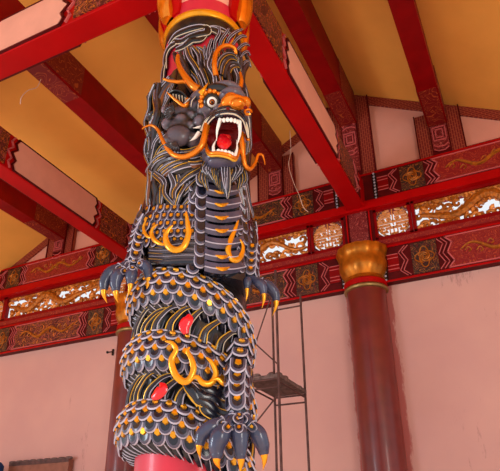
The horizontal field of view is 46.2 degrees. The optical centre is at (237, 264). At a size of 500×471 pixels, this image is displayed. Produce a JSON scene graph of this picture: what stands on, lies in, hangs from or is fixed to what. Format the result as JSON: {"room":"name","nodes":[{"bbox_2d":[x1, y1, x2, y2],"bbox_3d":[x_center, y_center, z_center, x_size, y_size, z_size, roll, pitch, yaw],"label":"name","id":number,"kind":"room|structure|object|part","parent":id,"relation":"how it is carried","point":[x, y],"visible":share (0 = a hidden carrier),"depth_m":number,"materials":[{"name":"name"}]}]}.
{"room":"house of worship","nodes":[
{"label":"house of worship","id":0,"kind":"room"},
{"bbox_2d":[0,106,499,470],"bbox_3d":[-0.608,1.626,10.275,18.000,9.350,0.220,-12,-29,24],"label":"wall","id":1,"kind":"structure","parent":0,"point":[55,401],"depth_m":8.98,"materials":[{"name":"pink paint"}]},
{"bbox_2d":[13,227,67,266],"bbox_3d":[-5.402,0.296,13.446,3.611,2.021,0.040,-12,-29,24],"label":"trim","id":2,"kind":"structure","parent":1,"relation":"attached to","point":[43,244],"depth_m":13.28,"materials":[{"name":"red wood"}]},
{"bbox_2d":[8,456,73,470],"bbox_3d":[-3.614,4.353,10.389,1.531,1.750,0.138,-12,-29,24],"label":"board","id":3,"kind":"object","parent":1,"relation":"attached to","point":[61,463],"visible":1,"depth_m":10.62,"materials":[{"name":"wood"}]},
{"bbox_2d":[0,168,499,301],"bbox_3d":[-0.226,-0.394,10.869,15.000,0.180,0.380,-12,-29,24],"label":"trim","id":4,"kind":"structure","parent":1,"relation":"attached to","point":[493,175],"depth_m":9.84,"materials":[{"name":"red paint"}]},
{"bbox_2d":[0,244,123,290],"bbox_3d":[-3.839,0.098,12.716,4.400,0.560,0.367,-12,-29,24],"label":"lintel beam","id":5,"kind":"structure","parent":4,"relation":"on","point":[97,255],"depth_m":12.58,"materials":[{"name":"red paint"}]},
{"bbox_3d":[-5.019,0.289,13.107,0.380,0.460,0.046,-12,-29,24],"label":"flower panel","id":6,"kind":"part","parent":5,"relation":"part of","materials":[{"name":"brown wood"}]},
{"bbox_2d":[45,228,76,258],"bbox_3d":[-3.906,-0.440,12.904,0.740,0.726,0.150,-12,-29,24],"label":"post","id":7,"kind":"object","parent":5,"relation":"on","point":[66,245],"visible":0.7,"depth_m":12.84,"materials":[{"name":"red paint"}]},
{"bbox_2d":[0,179,66,241],"bbox_3d":[-6.341,-2.871,8.686,0.324,0.488,10.780,-12,-29,24],"label":"roof beam","id":8,"kind":"structure","parent":7,"relation":"on","point":[13,202],"depth_m":12.13,"materials":[{"name":"red paint"}]},
{"bbox_3d":[-3.936,-0.453,12.843,0.235,0.695,0.015,-12,-29,24],"label":"scroll frame","id":9,"kind":"part","parent":7,"relation":"part of","materials":[{"name":"pink paint"}]},
{"bbox_3d":[-3.930,-0.514,12.889,0.260,0.490,0.015,-12,-29,24],"label":"painted panel","id":10,"kind":"part","parent":7,"relation":"part of","materials":[{"name":"red paint"}]},
{"bbox_3d":[-2.784,-0.203,12.101,0.380,0.460,0.046,-12,-29,24],"label":"flower panel","id":11,"kind":"part","parent":5,"relation":"part of","materials":[{"name":"brown wood"}]},
{"bbox_2d":[252,183,343,227],"bbox_3d":[0.095,-0.769,10.945,4.400,0.560,0.367,-12,-29,24],"label":"lintel beam","id":12,"kind":"structure","parent":4,"relation":"on","point":[322,198],"depth_m":10.38,"materials":[{"name":"red paint"}]},
{"bbox_2d":[0,126,131,259],"bbox_3d":[-4.170,-2.223,7.726,0.346,0.600,9.900,-12,-29,24],"label":"tie beam","id":13,"kind":"structure","parent":12,"relation":"attached to","point":[24,169],"depth_m":9.66,"materials":[{"name":"red paint"}]},
{"bbox_3d":[-2.940,-1.296,9.613,0.024,0.535,1.960,-12,-29,24],"label":"pink panel","id":14,"kind":"part","parent":13,"relation":"part of","materials":[{"name":"pink paint"}]},
{"bbox_2d":[257,152,295,201],"bbox_3d":[0.711,-1.611,10.901,0.740,0.914,0.150,-12,-29,24],"label":"post","id":15,"kind":"object","parent":12,"relation":"on","point":[277,183],"visible":0.79,"depth_m":10.84,"materials":[{"name":"red paint"}]},
{"bbox_2d":[145,10,281,172],"bbox_3d":[-1.724,-4.147,6.734,0.324,0.624,10.780,-12,-29,24],"label":"roof beam","id":16,"kind":"structure","parent":15,"relation":"on","point":[265,141],"depth_m":10.37,"materials":[{"name":"red paint"}]},
{"bbox_3d":[0.681,-1.589,10.823,0.235,0.695,0.015,-12,-29,24],"label":"scroll frame","id":17,"kind":"part","parent":15,"relation":"part of","materials":[{"name":"pink paint"}]},
{"bbox_3d":[0.688,-1.651,10.868,0.260,0.756,0.015,-12,-29,24],"label":"painted panel","id":18,"kind":"part","parent":15,"relation":"part of","materials":[{"name":"red paint"}]},
{"bbox_3d":[1.149,-1.070,10.330,0.380,0.460,0.046,-12,-29,24],"label":"flower panel","id":19,"kind":"part","parent":12,"relation":"part of","materials":[{"name":"brown wood"}]},
{"bbox_2d":[326,95,376,174],"bbox_3d":[2.021,-2.256,10.486,0.780,1.709,0.150,-12,-29,24],"label":"post","id":20,"kind":"object","parent":12,"relation":"on","point":[357,138],"visible":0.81,"depth_m":10.38,"materials":[{"name":"red paint"}]},
{"bbox_2d":[273,0,356,127],"bbox_3d":[-0.414,-5.001,6.422,0.324,0.812,10.780,-12,-29,24],"label":"ceiling beam","id":21,"kind":"structure","parent":20,"relation":"on","point":[301,18],"depth_m":9.26,"materials":[{"name":"red paint"}]},
{"bbox_3d":[1.991,-2.234,10.409,0.235,0.695,0.015,-12,-29,24],"label":"scroll frame","id":22,"kind":"part","parent":20,"relation":"part of","materials":[{"name":"pink paint"}]},
{"bbox_3d":[1.998,-2.296,10.454,0.260,1.551,0.015,-12,-29,24],"label":"painted panel","id":23,"kind":"part","parent":20,"relation":"part of","materials":[{"name":"red paint"}]},
{"bbox_2d":[360,138,499,200],"bbox_3d":[4.028,-1.635,9.174,4.400,0.560,0.367,-12,-29,24],"label":"lintel beam","id":24,"kind":"structure","parent":4,"relation":"on","point":[485,156],"depth_m":9.43,"materials":[{"name":"red paint"}]},
{"bbox_3d":[2.848,-1.444,9.565,0.380,0.460,0.046,-12,-29,24],"label":"flower panel","id":25,"kind":"part","parent":24,"relation":"part of","materials":[{"name":"brown wood"}]},
{"bbox_2d":[413,104,466,158],"bbox_3d":[3.344,-2.188,9.714,0.740,0.907,0.150,-12,-29,24],"label":"post","id":26,"kind":"object","parent":24,"relation":"on","point":[449,136],"visible":0.79,"depth_m":9.66,"materials":[{"name":"red paint"}]},
{"bbox_2d":[388,0,446,127],"bbox_3d":[0.909,-4.721,5.545,0.324,0.624,10.780,-12,-29,24],"label":"roof beam","id":27,"kind":"structure","parent":26,"relation":"on","point":[405,13],"depth_m":8.46,"materials":[{"name":"red paint"}]},
{"bbox_3d":[3.314,-2.166,9.636,0.235,0.695,0.015,-12,-29,24],"label":"scroll frame","id":28,"kind":"part","parent":26,"relation":"part of","materials":[{"name":"pink paint"}]},
{"bbox_3d":[3.321,-2.227,9.681,0.260,0.749,0.015,-12,-29,24],"label":"painted panel","id":29,"kind":"part","parent":26,"relation":"part of","materials":[{"name":"red paint"}]},
{"bbox_2d":[0,213,499,326],"bbox_3d":[-0.209,0.268,10.583,15.000,0.140,0.300,-12,-29,24],"label":"trim","id":30,"kind":"structure","parent":1,"relation":"attached to","point":[495,218],"depth_m":9.74,"materials":[{"name":"red paint"}]},
{"bbox_2d":[0,298,5,320],"bbox_3d":[-5.362,1.050,12.978,0.600,0.570,0.080,-12,-29,24],"label":"medallion","id":31,"kind":"object","parent":30,"relation":"on","point":[3,300],"visible":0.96,"depth_m":12.91,"materials":[{"name":"orange wood"}]},
{"bbox_2d":[2,275,101,320],"bbox_3d":[-3.878,0.728,12.321,2.691,0.570,0.185,-12,-29,23],"label":"panel","id":32,"kind":"object","parent":30,"relation":"on","point":[45,295],"visible":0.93,"depth_m":12.30,"materials":[{"name":"red paint"}]},
{"bbox_2d":[102,277,126,298],"bbox_3d":[-2.403,0.398,11.646,0.600,0.570,0.080,-12,-29,24],"label":"medallion","id":33,"kind":"object","parent":30,"relation":"on","point":[123,288],"visible":0.21,"depth_m":11.57,"materials":[{"name":"red paint"}]},
{"bbox_2d":[258,226,311,264],"bbox_3d":[0.055,-0.138,10.550,2.691,0.570,0.189,-12,-29,23],"label":"panel","id":34,"kind":"object","parent":30,"relation":"on","point":[269,241],"visible":0.35,"depth_m":10.19,"materials":[{"name":"red paint"}]},
{"bbox_2d":[310,218,345,253],"bbox_3d":[1.530,-0.469,9.875,0.600,0.570,0.080,-12,-29,24],"label":"medallion","id":35,"kind":"object","parent":30,"relation":"on","point":[315,233],"visible":0.94,"depth_m":9.88,"materials":[{"name":"red paint"}]},
{"bbox_2d":[372,202,413,239],"bbox_3d":[2.504,-0.683,9.436,0.600,0.570,0.080,-12,-29,24],"label":"medallion","id":36,"kind":"object","parent":30,"relation":"on","point":[377,213],"visible":0.97,"depth_m":9.43,"materials":[{"name":"gold paint"}]},
{"bbox_2d":[410,180,499,231],"bbox_3d":[3.989,-1.005,8.779,2.691,0.570,0.185,-12,-29,23],"label":"panel","id":37,"kind":"object","parent":30,"relation":"on","point":[478,195],"visible":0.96,"depth_m":9.04,"materials":[{"name":"red paint"}]},
{"bbox_2d":[12,137,499,266],"bbox_3d":[-0.842,-0.867,11.471,13.664,0.080,0.040,-12,-29,24],"label":"trim","id":38,"kind":"structure","parent":1,"relation":"attached to","point":[499,137],"depth_m":10.19,"materials":[{"name":"red wood"}]},
{"bbox_2d":[250,134,299,179],"bbox_3d":[0.705,-2.083,11.205,3.213,1.877,0.040,-12,-29,24],"label":"trim","id":39,"kind":"structure","parent":1,"relation":"attached to","point":[295,139],"depth_m":11.14,"materials":[{"name":"red wood"}]},
{"bbox_2d":[354,95,499,120],"bbox_3d":[3.642,-2.590,9.814,3.783,2.189,0.040,-12,-29,24],"label":"trim","id":40,"kind":"structure","parent":1,"relation":"attached to","point":[490,114],"depth_m":10.17,"materials":[{"name":"red wood"}]},
{"bbox_2d":[0,0,499,271],"bbox_3d":[-2.628,-3.116,6.868,19.000,4.050,11.200,-12,-29,24],"label":"ceiling","id":41,"kind":"structure","parent":0,"point":[462,36],"depth_m":9.19,"materials":[{"name":"paint"}]},
{"bbox_2d":[289,135,307,211],"bbox_3d":[1.025,-1.631,10.081,0.311,1.774,0.010,-12,-29,24],"label":"hanging cord","id":42,"kind":"object","parent":41,"relation":"hanging from","point":[290,135],"visible":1,"depth_m":10.06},
{"bbox_3d":[-4.920,2.070,0.483,30.000,0.100,26.000,-12,-29,24],"label":"floor","id":43,"kind":"structure","parent":0,"visible":0},
{"bbox_2d":[0,462,3,470],"bbox_3d":[-4.532,4.997,10.047,0.500,3.090,0.500,-12,-29,24],"label":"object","id":44,"kind":"object","parent":43,"relation":"on","point":[1,464],"visible":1,"depth_m":10.66,"materials":[{"name":"plastic"}]},
{"bbox_2d":[105,291,133,470],"bbox_3d":[-1.929,3.335,9.909,0.831,5.957,0.848,-12,-29,24],"label":"wall column","id":45,"kind":"structure","parent":43,"relation":"on","point":[114,462],"depth_m":10.19,"materials":[{"name":"paint"}]},
{"bbox_2d":[0,303,117,356],"bbox_3d":[-3.840,1.417,12.067,4.400,0.620,0.367,-12,-29,24],"label":"lintel beam","id":46,"kind":"structure","parent":45,"relation":"on","point":[100,322],"depth_m":11.79,"materials":[{"name":"red paint"}]},
{"bbox_3d":[-5.020,1.608,12.459,0.380,0.520,0.046,-12,-29,24],"label":"flower panel","id":47,"kind":"part","parent":46,"relation":"part of","materials":[{"name":"green metal"}]},
{"bbox_3d":[-2.785,1.116,11.452,0.380,0.520,0.046,-12,-29,24],"label":"flower panel","id":48,"kind":"part","parent":46,"relation":"part of","materials":[{"name":"brown wood"}]},
{"bbox_2d":[126,269,140,290],"bbox_3d":[-1.896,0.290,11.471,0.490,0.880,0.270,-12,-29,24],"label":"block","id":49,"kind":"object","parent":45,"relation":"on","point":[139,270],"visible":0.02,"depth_m":11.39,"materials":[{"name":"red paint"}]},
{"bbox_2d":[247,257,344,311],"bbox_3d":[0.093,0.550,10.296,4.400,0.620,0.367,-12,-29,24],"label":"lintel beam","id":50,"kind":"structure","parent":45,"relation":"on","point":[318,279],"depth_m":9.70,"materials":[{"name":"red paint"}]},
{"bbox_3d":[1.148,0.249,9.681,0.380,0.520,0.046,-12,-29,24],"label":"flower panel","id":51,"kind":"part","parent":50,"relation":"part of","materials":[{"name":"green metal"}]},
{"bbox_2d":[134,0,252,470],"bbox_3d":[-0.300,0.089,4.147,0.852,6.700,0.835,2,-26,-5],"label":"column","id":52,"kind":"structure","parent":43,"relation":"on","point":[182,23],"depth_m":4.75,"materials":[{"name":"paint"}]},
{"bbox_2d":[0,0,156,81],"bbox_3d":[-3.486,-2.423,7.318,6.830,0.600,0.346,-12,-29,24],"label":"tie beam","id":53,"kind":"structure","parent":52,"relation":"on","point":[43,31],"depth_m":6.49,"materials":[{"name":"red paint"}]},
{"bbox_3d":[-3.301,-2.543,7.079,3.200,0.535,0.024,-12,-29,24],"label":"pink panel","id":54,"kind":"part","parent":53,"relation":"part of","materials":[{"name":"pink paint"}]},
{"bbox_2d":[0,0,147,176],"bbox_3d":[-3.034,-3.171,6.985,0.324,0.547,10.780,-12,-29,24],"label":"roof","id":55,"kind":"structure","parent":53,"relation":"on","point":[64,76],"depth_m":8.42,"materials":[{"name":"red paint"}]},
{"bbox_2d":[20,79,40,103],"bbox_3d":[-2.712,-2.256,7.657,0.202,0.502,0.052,13,-29,-25],"label":"cord","id":56,"kind":"object","parent":55,"relation":"hanging from","point":[40,79],"visible":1,"depth_m":7.65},
{"bbox_2d":[99,26,279,470],"bbox_3d":[-0.249,-0.161,4.163,1.160,3.810,1.074,-12,-29,24],"label":"dragon","id":57,"kind":"object","parent":52,"relation":"attached to","point":[197,212],"visible":0.99,"depth_m":3.78,"materials":[{"name":"stone"}]},
{"bbox_2d":[198,88,220,109],"bbox_3d":[-0.182,-1.154,4.151,0.184,0.150,0.154,-12,-29,24],"label":"socket","id":58,"kind":"object","parent":57,"relation":"attached to","point":[208,98],"depth_m":4.12,"materials":[{"name":"paint"}]},
{"bbox_2d":[247,0,364,210],"bbox_3d":[0.844,-2.167,7.828,0.346,0.600,5.200,-12,-29,24],"label":"tie beam","id":59,"kind":"structure","parent":52,"relation":"on","point":[281,70],"depth_m":7.56,"materials":[{"name":"red paint"}]},
{"bbox_3d":[1.020,-2.169,7.830,0.024,0.535,1.960,-12,-29,24],"label":"pink panel","id":60,"kind":"part","parent":59,"relation":"part of","materials":[{"name":"pink paint"}]},
{"bbox_2d":[244,270,309,470],"bbox_3d":[0.496,2.465,7.050,0.480,5.000,0.932,-12,-29,24],"label":"scaffold","id":61,"kind":"object","parent":43,"relation":"on","point":[277,385],"visible":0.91,"depth_m":7.49,"materials":[{"name":"metal"}]},
{"bbox_2d":[336,240,407,470],"bbox_3d":[2.005,2.468,8.138,0.831,5.957,0.848,-12,-29,24],"label":"wall column","id":62,"kind":"structure","parent":43,"relation":"on","point":[362,264],"depth_m":8.44,"materials":[{"name":"paint"}]},
{"bbox_2d":[343,210,375,243],"bbox_3d":[2.037,-0.576,9.700,0.490,0.880,0.270,-12,-29,24],"label":"block","id":63,"kind":"object","parent":62,"relation":"on","point":[359,226],"visible":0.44,"depth_m":9.59,"materials":[{"name":"red paint"}]},
{"bbox_2d":[384,222,499,285],"bbox_3d":[4.026,-0.316,8.525,4.400,0.620,0.367,-12,-29,24],"label":"lintel beam","id":64,"kind":"structure","parent":62,"relation":"on","point":[475,248],"depth_m":8.79,"materials":[{"name":"red paint"}]},
{"bbox_3d":[2.846,-0.125,8.916,0.380,0.520,0.046,-12,-29,24],"label":"flower panel","id":65,"kind":"part","parent":64,"relation":"part of","materials":[{"name":"green metal"}]}
]}

